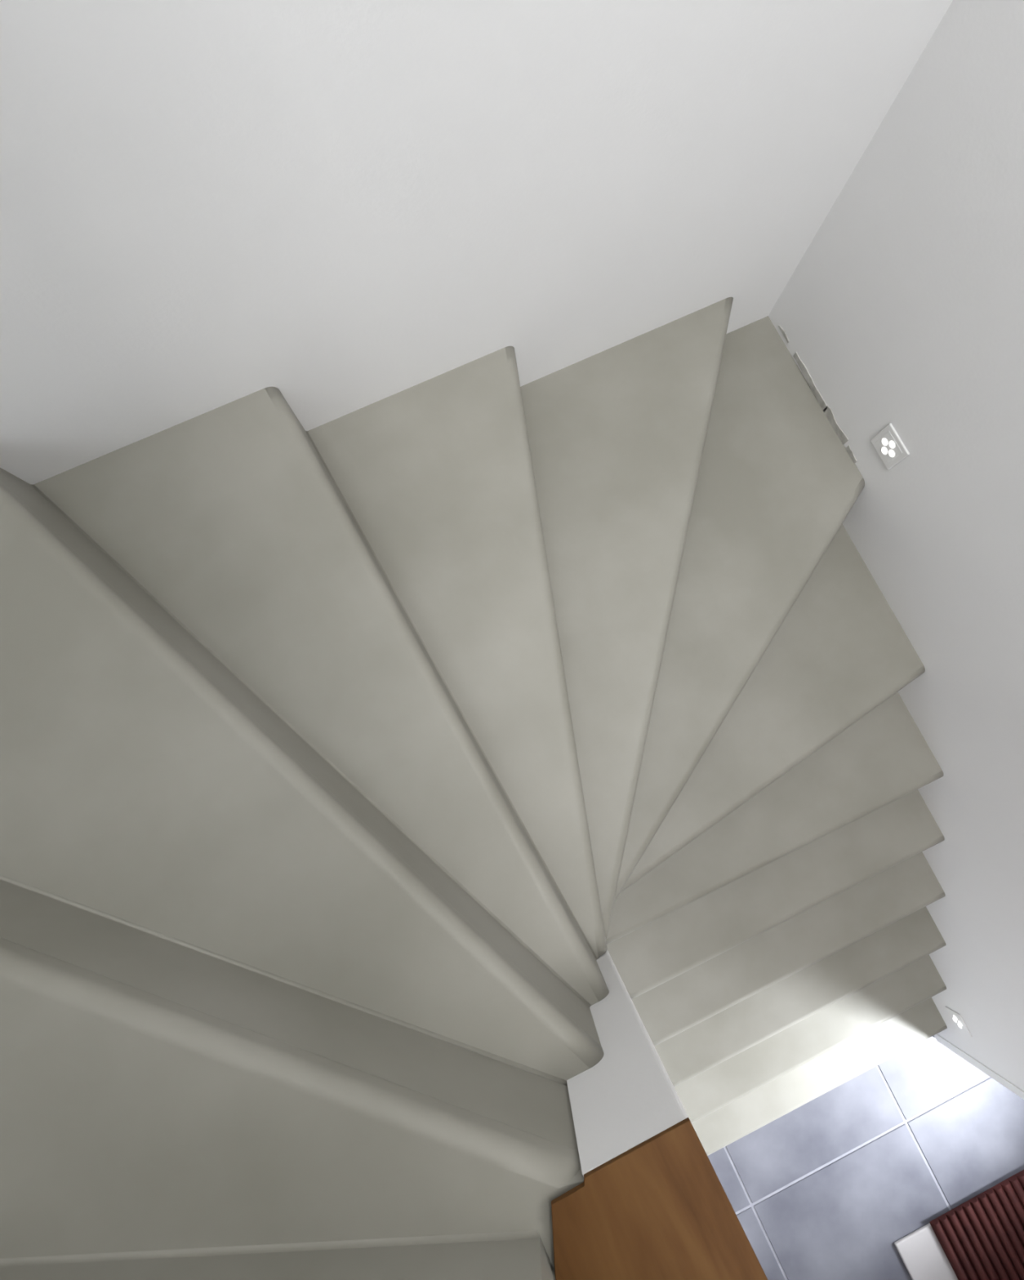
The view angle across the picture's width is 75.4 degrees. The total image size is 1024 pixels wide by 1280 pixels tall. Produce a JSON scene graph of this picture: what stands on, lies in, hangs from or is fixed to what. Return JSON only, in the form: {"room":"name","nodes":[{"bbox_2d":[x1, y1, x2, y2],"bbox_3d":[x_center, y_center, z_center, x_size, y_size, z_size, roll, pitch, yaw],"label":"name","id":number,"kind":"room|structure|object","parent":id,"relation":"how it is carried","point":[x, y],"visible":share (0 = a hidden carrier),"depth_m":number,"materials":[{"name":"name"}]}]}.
{"room":"staircase","nodes":[
{"label":"staircase","id":0,"kind":"room"},
{"bbox_2d":[0,0,952,484],"bbox_3d":[-0.431,-0.714,0.298,2.761,6.267,0.148,-25,81,-4],"label":"wall","id":1,"kind":"structure","parent":0,"point":[341,207],"depth_m":0.97,"materials":[{"name":"white paint"}]},
{"bbox_2d":[566,950,694,1176],"bbox_3d":[0.650,1.861,1.663,0.153,2.412,2.553,-25,81,-4],"label":"wall","id":2,"kind":"structure","parent":0,"point":[628,1097],"depth_m":0.78,"materials":[{"name":"white paint"}]},
{"bbox_2d":[551,1117,767,1279],"bbox_3d":[0.629,1.626,0.477,0.204,0.006,2.480,-25,81,-4],"label":"wall cap","id":3,"kind":"object","parent":2,"relation":"on","point":[659,1209],"visible":1,"depth_m":0.65,"materials":[{"name":"brown wood"}]},
{"bbox_2d":[707,1035,1023,1279],"bbox_3d":[1.359,1.699,2.971,4.079,0.111,4.862,-25,81,-4],"label":"floor","id":4,"kind":"structure","parent":0,"point":[826,1188],"depth_m":2.82,"materials":[{"name":"tile"}]},
{"bbox_2d":[0,297,946,1279],"bbox_3d":[0.623,1.786,1.502,2.465,2.794,4.843,-25,81,-4],"label":"staircase","id":5,"kind":"structure","parent":4,"relation":"on","point":[341,758],"depth_m":1.14,"materials":[{"name":"grey concrete"}]},
{"bbox_2d":[893,1222,957,1279],"bbox_3d":[2.329,2.691,2.737,1.182,0.017,0.940,-25,81,-4],"label":"platform","id":6,"kind":"object","parent":4,"relation":"on","point":[920,1251],"visible":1,"depth_m":2.75,"materials":[{"name":"white paint"}]},
{"bbox_2d":[928,1168,1023,1279],"bbox_3d":[2.378,2.636,2.723,0.975,0.029,0.918,-25,81,-4],"label":"mat","id":7,"kind":"object","parent":6,"relation":"on","point":[981,1237],"visible":1,"depth_m":2.75,"materials":[{"name":"red rubber"}]},
{"bbox_2d":[768,0,1023,1091],"bbox_3d":[1.321,-0.055,0.185,0.150,6.267,2.840,-25,81,-4],"label":"wall","id":8,"kind":"structure","parent":0,"point":[904,308],"depth_m":1.53,"materials":[{"name":"white paint"}]},
{"bbox_2d":[870,422,909,470],"bbox_3d":[0.929,-0.475,1.635,0.009,0.091,0.091,-25,81,-4],"label":"step light","id":9,"kind":"object","parent":8,"relation":"attached to","point":[888,445],"visible":1,"depth_m":1.63,"materials":[{"name":"white metal"}]},
{"bbox_2d":[944,1005,971,1036],"bbox_3d":[1.763,1.508,2.622,0.009,0.091,0.091,-25,81,-4],"label":"step light","id":10,"kind":"object","parent":8,"relation":"attached to","point":[956,1018],"visible":1,"depth_m":2.61,"materials":[{"name":"white metal"}]},
{"bbox_2d":[933,1033,1023,1099],"bbox_3d":[1.843,1.212,-0.118,0.006,6.096,0.041,-25,81,-4],"label":"trim","id":11,"kind":"structure","parent":8,"relation":"attached to","point":[991,1073],"depth_m":2.60,"materials":[{"name":"white paint"}]}
]}

